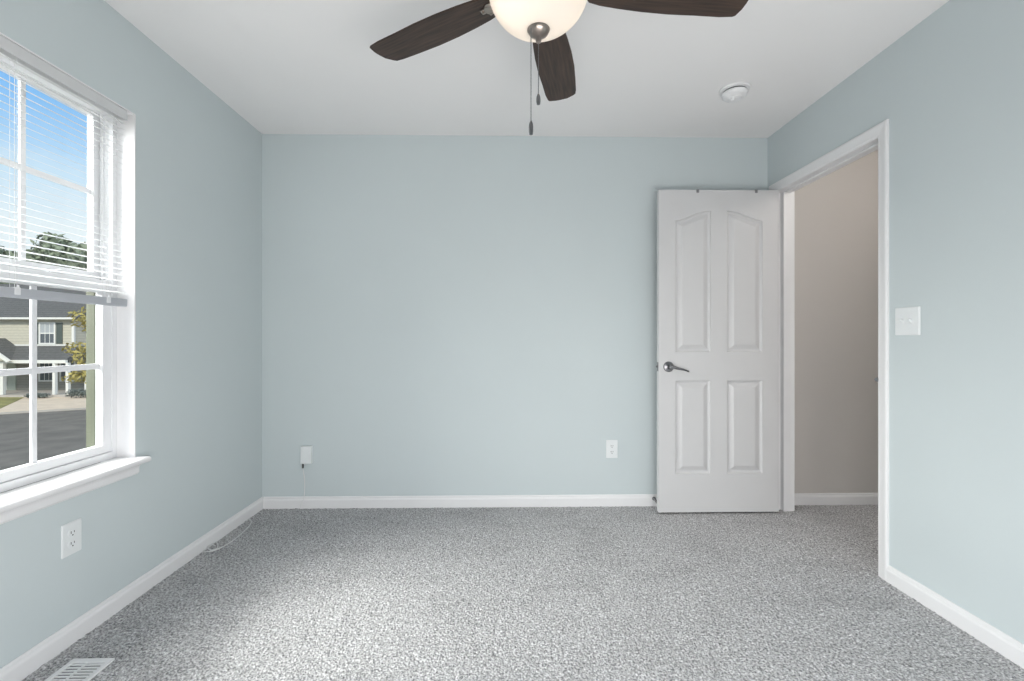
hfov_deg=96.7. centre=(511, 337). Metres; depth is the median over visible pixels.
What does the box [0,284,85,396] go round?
house
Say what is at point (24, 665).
baseboard
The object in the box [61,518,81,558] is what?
wall outlet
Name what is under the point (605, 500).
baseboard
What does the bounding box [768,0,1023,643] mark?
wall
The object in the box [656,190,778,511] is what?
door
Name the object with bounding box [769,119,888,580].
trim
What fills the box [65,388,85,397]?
shrub
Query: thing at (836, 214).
wall
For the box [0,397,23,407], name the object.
lawn
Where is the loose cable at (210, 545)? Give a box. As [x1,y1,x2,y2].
[203,519,251,551]
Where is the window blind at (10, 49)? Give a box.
[0,35,126,306]
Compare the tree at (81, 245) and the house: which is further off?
the tree at (81, 245)
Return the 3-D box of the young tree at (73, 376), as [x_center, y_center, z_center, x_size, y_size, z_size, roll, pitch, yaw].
[-21.814,1.101,23.803,3.084,5.526,1.512,0,0,-1]
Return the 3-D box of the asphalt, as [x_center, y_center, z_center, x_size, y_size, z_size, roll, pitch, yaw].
[-81.836,4.010,98.503,280.000,0.300,320.000,0,0,-1]
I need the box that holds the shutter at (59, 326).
[56,323,62,343]
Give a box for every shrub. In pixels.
[24,393,49,397]
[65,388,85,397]
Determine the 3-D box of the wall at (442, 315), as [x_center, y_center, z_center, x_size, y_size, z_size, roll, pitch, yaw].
[0.061,-0.085,3.047,3.382,2.490,0.100,0,0,-1]
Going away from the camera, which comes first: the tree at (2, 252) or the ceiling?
the ceiling
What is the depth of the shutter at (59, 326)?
30.79 m
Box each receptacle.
[68,528,76,537]
[68,538,76,547]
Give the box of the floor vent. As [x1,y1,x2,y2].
[44,658,114,680]
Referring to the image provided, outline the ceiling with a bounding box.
[104,0,948,137]
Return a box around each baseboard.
[0,497,262,680]
[263,494,656,508]
[795,493,877,504]
[886,565,1023,668]
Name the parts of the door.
handle, lever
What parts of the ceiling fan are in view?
blade, pull chain, lamp shade, blade, blade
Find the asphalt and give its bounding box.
[0,410,99,492]
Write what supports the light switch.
attached to the wall at (950, 89)
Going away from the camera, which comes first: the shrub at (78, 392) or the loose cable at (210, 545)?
the loose cable at (210, 545)
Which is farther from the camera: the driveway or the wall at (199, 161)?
the driveway
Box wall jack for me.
[300,445,312,463]
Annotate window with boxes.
[0,32,150,524]
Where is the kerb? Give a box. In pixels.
[0,408,85,413]
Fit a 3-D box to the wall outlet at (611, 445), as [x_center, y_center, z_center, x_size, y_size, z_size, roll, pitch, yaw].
[0.660,0.733,3.004,0.077,0.119,0.007,0,0,-1]
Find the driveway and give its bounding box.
[0,396,85,411]
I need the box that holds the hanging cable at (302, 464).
[299,464,304,508]
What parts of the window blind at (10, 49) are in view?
ladder cord, rail, ladder cord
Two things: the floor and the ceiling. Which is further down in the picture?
the floor
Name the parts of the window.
sash, sash, frame, sill, screen frame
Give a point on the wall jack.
(306, 452)
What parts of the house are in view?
porch post, door, pane, pane, pane, pane, porch post, pane, porch post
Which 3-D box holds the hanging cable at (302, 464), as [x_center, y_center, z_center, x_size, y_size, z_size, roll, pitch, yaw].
[-1.361,0.961,2.955,0.035,0.293,0.014,0,0,-41]
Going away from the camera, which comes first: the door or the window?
the window
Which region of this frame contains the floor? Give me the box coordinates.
[22,505,1023,680]
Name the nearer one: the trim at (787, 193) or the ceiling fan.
the ceiling fan
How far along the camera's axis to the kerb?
23.78 m
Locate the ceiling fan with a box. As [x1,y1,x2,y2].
[370,0,747,134]
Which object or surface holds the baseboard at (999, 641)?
attached to the wall at (950, 89)
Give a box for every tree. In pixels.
[0,246,8,283]
[3,232,76,283]
[45,241,86,270]
[61,306,85,383]
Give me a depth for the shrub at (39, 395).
28.65 m
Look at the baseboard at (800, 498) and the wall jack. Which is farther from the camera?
the baseboard at (800, 498)
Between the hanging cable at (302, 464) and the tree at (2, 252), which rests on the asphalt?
the tree at (2, 252)
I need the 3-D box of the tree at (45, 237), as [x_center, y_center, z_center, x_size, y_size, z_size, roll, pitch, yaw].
[-61.310,-5.155,60.835,11.583,18.037,6.594,0,0,-1]
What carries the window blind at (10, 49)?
attached to the window
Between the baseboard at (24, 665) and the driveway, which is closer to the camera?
the baseboard at (24, 665)
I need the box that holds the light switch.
[895,306,920,334]
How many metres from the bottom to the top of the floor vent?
0.054 m
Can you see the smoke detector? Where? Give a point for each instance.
(734, 92)
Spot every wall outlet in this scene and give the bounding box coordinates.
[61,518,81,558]
[606,440,617,457]
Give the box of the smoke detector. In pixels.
[719,81,750,102]
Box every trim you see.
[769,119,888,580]
[779,137,877,511]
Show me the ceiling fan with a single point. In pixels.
(544, 23)
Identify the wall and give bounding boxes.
[0,0,261,667]
[262,134,767,496]
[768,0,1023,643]
[795,150,877,492]

